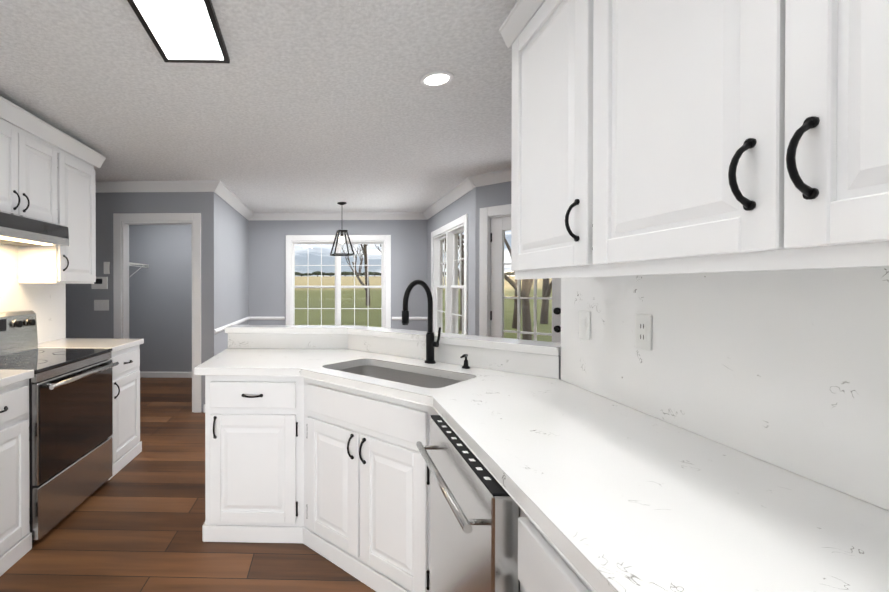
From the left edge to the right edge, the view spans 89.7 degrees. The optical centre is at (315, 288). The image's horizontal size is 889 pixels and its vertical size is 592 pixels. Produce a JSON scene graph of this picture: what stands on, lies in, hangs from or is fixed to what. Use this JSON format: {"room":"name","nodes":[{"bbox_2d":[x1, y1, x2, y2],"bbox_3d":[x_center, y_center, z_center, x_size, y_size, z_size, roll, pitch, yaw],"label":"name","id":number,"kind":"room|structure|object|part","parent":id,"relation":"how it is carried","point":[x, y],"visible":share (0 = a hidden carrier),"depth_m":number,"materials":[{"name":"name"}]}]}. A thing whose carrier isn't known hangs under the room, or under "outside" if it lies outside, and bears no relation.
{"room":"kitchen","nodes":[
{"label":"kitchen","id":0,"kind":"room"},
{"bbox_2d":[0,96,63,227],"bbox_3d":[-1.927,-0.748,2.568,0.295,0.640,0.760,0,0,2],"label":"upper cabinet","id":1,"kind":"object","parent":0,"relation":"attached to","point":[31,150],"depth_m":2.65,"materials":[{"name":"white paint"}]},
{"bbox_2d":[16,284,65,347],"bbox_3d":[-2.111,0.193,1.163,0.009,0.444,4.650,0,0,2],"label":"backsplash","id":2,"kind":"structure","parent":0,"relation":"attached to","point":[40,308],"depth_m":3.17,"materials":[{"name":"white stone"}]},
{"bbox_2d":[4,136,99,283],"bbox_3d":[-1.910,-0.556,3.155,0.295,1.030,0.547,0,0,2],"label":"upper cabinet","id":3,"kind":"object","parent":0,"relation":"attached to","point":[66,255],"depth_m":3.06,"materials":[{"name":"white paint"}]},
{"bbox_3d":[-2.111,0.045,1.162,0.009,0.739,4.650,0,0,2],"label":"backsplash panel","id":4,"kind":"part","parent":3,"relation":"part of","materials":[{"name":"white stone"}]},
{"bbox_2d":[0,210,68,245],"bbox_3d":[-1.884,-0.362,2.569,0.358,0.146,0.754,0,0,2],"label":"range hood","id":5,"kind":"object","parent":3,"relation":"in","point":[16,229],"depth_m":2.61,"materials":[{"name":"silver metal"}]},
{"bbox_2d":[66,192,216,411],"bbox_3d":[-2.038,0.090,4.627,1.920,2.440,0.120,0,0,2],"label":"wall","id":6,"kind":"structure","parent":0,"point":[84,319],"depth_m":4.56,"materials":[{"name":"grey paint"}]},
{"bbox_2d":[91,277,107,288],"bbox_3d":[-2.304,-0.065,4.561,0.170,0.130,0.024,0,0,2],"label":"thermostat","id":7,"kind":"object","parent":6,"relation":"attached to","point":[101,283],"depth_m":4.55,"materials":[{"name":"white plastic"}]},
{"bbox_2d":[94,300,108,310],"bbox_3d":[-2.289,0.173,4.569,0.160,0.115,0.010,0,0,2],"label":"light switch","id":8,"kind":"object","parent":6,"relation":"attached to","point":[99,305],"depth_m":4.57,"materials":[{"name":"white plastic"}]},
{"bbox_2d":[104,262,109,273],"bbox_3d":[-2.229,-0.225,4.561,0.060,0.130,0.018,0,0,2],"label":"light switch","id":9,"kind":"object","parent":6,"relation":"attached to","point":[106,264],"depth_m":4.55,"materials":[{"name":"white plastic"}]},
{"bbox_2d":[95,180,210,192],"bbox_3d":[-2.015,-1.079,4.517,1.830,0.099,0.085,0,0,2],"label":"crown molding","id":10,"kind":"structure","parent":6,"relation":"attached to","point":[204,185],"depth_m":4.50,"materials":[{"name":"white paint"}]},
{"bbox_2d":[113,213,200,412],"bbox_3d":[-1.683,0.253,4.614,0.940,2.115,0.148,0,0,2],"label":"door frame","id":11,"kind":"structure","parent":6,"relation":"attached to","point":[121,276],"depth_m":4.54,"materials":[{"name":"white paint"}]},
{"bbox_2d":[129,225,191,371],"bbox_3d":[-2.048,0.080,6.338,1.800,2.440,0.120,0,0,2],"label":"wall","id":12,"kind":"structure","parent":0,"point":[160,305],"depth_m":6.26,"materials":[{"name":"grey paint"}]},
{"bbox_2d":[129,262,148,277],"bbox_3d":[-2.661,-0.201,5.572,0.378,0.306,1.439,0,0,2],"label":"wire shelf","id":13,"kind":"object","parent":12,"relation":"attached to","point":[131,264],"visible":0.33,"depth_m":6.09,"materials":[{"name":"white metal"}]},
{"bbox_2d":[140,371,191,377],"bbox_3d":[-1.989,1.258,6.276,1.680,0.085,0.014,0,0,2],"label":"baseboard","id":14,"kind":"structure","parent":12,"relation":"attached to","point":[166,374],"depth_m":6.28,"materials":[{"name":"white paint"}]},
{"bbox_2d":[0,377,375,591],"bbox_3d":[0.362,1.373,2.524,7.300,0.100,8.500,0,0,2],"label":"floor","id":15,"kind":"structure","parent":0,"point":[136,523],"depth_m":2.22,"materials":[{"name":"brown wood"}]},
{"bbox_2d":[0,372,42,575],"bbox_3d":[-1.762,0.880,1.735,0.673,0.895,0.885,0,0,2],"label":"base cabinet","id":16,"kind":"object","parent":15,"relation":"on","point":[19,395],"depth_m":2.09,"materials":[{"name":"white paint"}]},
{"bbox_2d":[0,310,118,542],"bbox_3d":[-1.701,0.736,2.570,0.712,1.172,0.764,0,0,2],"label":"range","id":17,"kind":"object","parent":15,"relation":"on","point":[70,414],"depth_m":2.49,"materials":[{"name":"metal"}]},
{"bbox_2d":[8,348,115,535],"bbox_3d":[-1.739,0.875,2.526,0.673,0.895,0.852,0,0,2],"label":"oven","id":18,"kind":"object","parent":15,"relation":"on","point":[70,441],"depth_m":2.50,"materials":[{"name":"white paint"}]},
{"bbox_2d":[0,336,135,379],"bbox_3d":[-1.782,0.436,1.155,0.667,0.040,4.650,0,0,2],"label":"countertop","id":19,"kind":"structure","parent":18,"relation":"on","point":[33,357],"depth_m":2.71,"materials":[{"name":"white stone"}]},
{"bbox_2d":[116,340,143,473],"bbox_3d":[-1.720,0.871,3.207,0.673,0.895,0.510,0,0,2],"label":"base cabinet","id":20,"kind":"object","parent":15,"relation":"on","point":[128,443],"depth_m":3.21,"materials":[{"name":"white paint"}]},
{"bbox_2d":[217,195,248,353],"bbox_3d":[-1.107,0.084,5.645,0.120,2.440,1.970,0,0,2],"label":"wall","id":21,"kind":"structure","parent":0,"point":[232,271],"depth_m":5.31,"materials":[{"name":"grey paint"}]},
{"bbox_2d":[214,317,249,333],"bbox_3d":[-1.040,0.450,5.526,0.022,0.050,1.970,0,0,2],"label":"trim","id":22,"kind":"structure","parent":21,"relation":"attached to","point":[219,329],"depth_m":5.29,"materials":[{"name":"white paint"}]},
{"bbox_2d":[211,180,254,219],"bbox_3d":[-1.011,-1.085,5.422,0.085,0.099,1.954,0,0,2],"label":"crown molding","id":23,"kind":"structure","parent":21,"relation":"attached to","point":[219,188],"depth_m":5.10,"materials":[{"name":"white paint"}]},
{"bbox_2d":[0,0,517,212],"bbox_3d":[0.362,-1.167,2.509,7.300,0.100,8.500,0,0,2],"label":"ceiling","id":24,"kind":"structure","parent":0,"point":[309,106],"depth_m":2.48,"materials":[{"name":"white paint"}]},
{"bbox_2d":[127,0,229,62],"bbox_3d":[-0.551,-1.099,1.456,0.310,0.022,1.220,0,0,-2],"label":"ceiling light panel","id":25,"kind":"object","parent":24,"relation":"in","point":[183,31],"visible":1,"depth_m":1.81,"materials":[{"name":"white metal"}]},
{"bbox_2d":[330,202,354,255],"bbox_3d":[0.346,-0.789,5.638,0.275,0.692,0.275,0,0,-10],"label":"pendant lantern","id":26,"kind":"object","parent":24,"relation":"hanging from","point":[341,239],"visible":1,"depth_m":5.61,"materials":[{"name":"black metal"}]},
{"bbox_2d":[419,71,453,87],"bbox_3d":[0.641,-1.111,2.271,0.180,0.009,0.180,0,0,2],"label":"recessed light","id":27,"kind":"object","parent":24,"relation":"in","point":[435,79],"visible":1,"depth_m":2.27,"materials":[{"name":"white paint"}]},
{"bbox_2d":[248,220,426,330],"bbox_3d":[0.389,0.079,6.527,2.820,2.440,0.120,0,0,2],"label":"wall","id":28,"kind":"structure","parent":0,"point":[267,263],"depth_m":6.47,"materials":[{"name":"grey paint"}]},
{"bbox_2d":[250,317,284,319],"bbox_3d":[-0.733,0.444,6.491,0.520,0.050,0.022,0,0,2],"label":"trim","id":29,"kind":"structure","parent":28,"relation":"attached to","point":[251,318],"depth_m":6.49,"materials":[{"name":"white paint"}]},
{"bbox_2d":[286,235,390,327],"bbox_3d":[0.338,-0.022,6.505,1.624,1.582,0.174,0,0,2],"label":"window","id":30,"kind":"structure","parent":28,"relation":"in","point":[384,241],"depth_m":6.49,"materials":[{"name":"white paint"}]},
{"bbox_2d":[255,212,422,219],"bbox_3d":[0.271,-1.091,6.421,2.590,0.099,0.085,0,0,2],"label":"crown molding","id":31,"kind":"structure","parent":28,"relation":"attached to","point":[343,215],"depth_m":6.41,"materials":[{"name":"white paint"}]},
{"bbox_2d":[392,317,427,319],"bbox_3d":[1.411,0.444,6.429,0.530,0.050,0.022,0,0,2],"label":"trim","id":32,"kind":"structure","parent":28,"relation":"attached to","point":[393,318],"depth_m":6.42,"materials":[{"name":"white paint"}]},
{"bbox_2d":[427,187,475,334],"bbox_3d":[1.706,0.086,5.378,0.120,2.440,2.100,0,0,2],"label":"wall","id":33,"kind":"structure","parent":0,"point":[460,206],"depth_m":4.54,"materials":[{"name":"grey paint"}]},
{"bbox_2d":[431,214,467,334],"bbox_3d":[1.682,-0.015,5.344,0.174,1.582,1.614,0,0,2],"label":"window","id":34,"kind":"structure","parent":33,"relation":"in","point":[451,286],"depth_m":5.32,"materials":[{"name":"white paint"}]},
{"bbox_2d":[423,168,511,219],"bbox_3d":[2.598,-1.078,4.290,2.136,0.099,4.210,0,0,2],"label":"crown molding","id":35,"kind":"structure","parent":33,"relation":"attached to","point":[500,176],"depth_m":4.44,"materials":[{"name":"white paint"}]},
{"bbox_2d":[475,181,510,335],"bbox_3d":[2.843,0.099,3.117,0.120,2.440,3.450,0,0,-43],"label":"wall","id":36,"kind":"structure","parent":0,"point":[497,194],"depth_m":4.29,"materials":[{"name":"grey paint"}]},
{"bbox_2d":[479,204,560,342],"bbox_3d":[1.958,0.253,4.042,0.147,2.120,0.948,0,0,-44],"label":"door","id":37,"kind":"structure","parent":36,"relation":"attached to","point":[495,222],"depth_m":4.18,"materials":[{"name":"white paint"}]},
{"bbox_2d":[194,346,888,591],"bbox_3d":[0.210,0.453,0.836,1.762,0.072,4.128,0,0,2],"label":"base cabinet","id":38,"kind":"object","parent":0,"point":[404,470],"depth_m":1.28,"materials":[{"name":"white stone"}]},
{"bbox_3d":[0.254,0.355,2.435,1.732,0.103,0.927,0,0,2],"label":"bar panel","id":39,"kind":"part","parent":38,"relation":"part of","materials":[{"name":"white stone"}]},
{"bbox_2d":[338,365,461,387],"bbox_3d":[0.396,0.553,2.143,0.782,0.204,0.782,0,0,2],"label":"sink","id":40,"kind":"object","parent":38,"relation":"in","point":[420,378],"depth_m":2.32,"materials":[{"name":"silver metal"}]},
{"bbox_2d":[460,354,469,368],"bbox_3d":[0.768,0.372,2.204,0.060,0.073,0.060,0,0,2],"label":"soap dispenser","id":41,"kind":"object","parent":38,"relation":"on","point":[465,366],"depth_m":2.20,"materials":[{"name":"black metal"}]},
{"bbox_2d":[416,415,519,591],"bbox_3d":[0.697,0.894,1.251,0.696,0.872,0.592,0,0,2],"label":"dishwasher","id":42,"kind":"object","parent":38,"relation":"in","point":[474,515],"depth_m":1.13,"materials":[{"name":"metal"}]},
{"bbox_3d":[1.070,0.186,0.341,0.013,0.467,3.192,0,0,2],"label":"backsplash panel","id":43,"kind":"part","parent":38,"relation":"part of","materials":[{"name":"white stone"}]},
{"bbox_2d":[559,356,560,378],"bbox_3d":[0.325,0.813,2.502,1.874,1.020,1.060,0,0,2],"label":"wall","id":44,"kind":"structure","parent":0,"point":[559,367],"depth_m":1.96,"materials":[{"name":"grey paint"}]},
{"bbox_2d":[225,325,560,355],"bbox_3d":[0.332,0.282,2.507,1.919,0.039,1.102,0,0,2],"label":"bar ledge","id":45,"kind":"object","parent":44,"relation":"on","point":[528,346],"visible":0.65,"depth_m":2.52,"materials":[{"name":"white stone"}]},
{"bbox_2d":[398,280,440,363],"bbox_3d":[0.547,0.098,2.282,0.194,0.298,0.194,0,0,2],"label":"faucet","id":46,"kind":"object","parent":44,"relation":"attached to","point":[405,313],"depth_m":2.32,"materials":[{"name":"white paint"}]},
{"bbox_2d":[558,266,888,509],"bbox_3d":[1.070,0.186,0.341,0.013,0.467,3.192,0,0,2],"label":"backsplash","id":47,"kind":"structure","parent":44,"relation":"attached to","point":[789,369],"depth_m":1.04,"materials":[{"name":"white stone"}]},
{"bbox_3d":[2.459,0.117,0.155,2.770,2.440,3.500,0,0,2],"label":"wall","id":48,"kind":"structure","parent":0,"visible":0},
{"bbox_2d":[503,0,600,278],"bbox_3d":[0.931,-0.552,1.387,0.350,0.993,0.589,0,0,2],"label":"upper cabinet","id":49,"kind":"object","parent":48,"relation":"attached to","point":[535,31],"depth_m":1.46,"materials":[{"name":"white paint"}]},
{"bbox_2d":[579,310,589,339],"bbox_3d":[1.099,0.148,1.751,0.009,0.116,0.072,0,0,2],"label":"light switch","id":50,"kind":"object","parent":48,"relation":"attached to","point":[584,316],"depth_m":1.75,"materials":[{"name":"white plastic"}]},
{"bbox_2d":[635,314,651,350],"bbox_3d":[1.090,0.142,1.425,0.007,0.116,0.072,0,0,2],"label":"outlet","id":51,"kind":"object","parent":48,"relation":"attached to","point":[643,331],"depth_m":1.42,"materials":[{"name":"white plastic"}]},
{"bbox_2d":[567,0,888,275],"bbox_3d":[0.911,-0.547,0.671,0.350,0.993,1.138,0,0,2],"label":"upper cabinet","id":52,"kind":"object","parent":48,"relation":"attached to","point":[652,137],"depth_m":0.77,"materials":[{"name":"white paint"}]},
{"label":"outside","id":53,"kind":"structure","parent":0,"visible":0},
{"bbox_2d":[295,276,551,341],"bbox_3d":[23.854,-3.799,134.319,360.000,9.570,390.000,0,0,2],"label":"terrain","id":54,"kind":"structure","parent":53,"point":[366,316],"depth_m":24.44,"materials":[{"name":"green plant"}]},
{"bbox_2d":[295,271,513,276],"bbox_3d":[15.242,-7.302,124.544,331.761,7.438,294.201,0,0,2],"label":"treeline","id":55,"kind":"object","parent":54,"relation":"on","point":[347,273],"depth_m":259.15,"materials":[{"name":"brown plant"}]},
{"bbox_2d":[342,231,551,339],"bbox_3d":[10.323,-2.876,11.908,19.118,9.383,27.806,0,0,2],"label":"bare trees","id":56,"kind":"object","parent":54,"relation":"on","point":[543,317],"depth_m":15.47,"materials":[{"name":"brown plant"}]}
]}

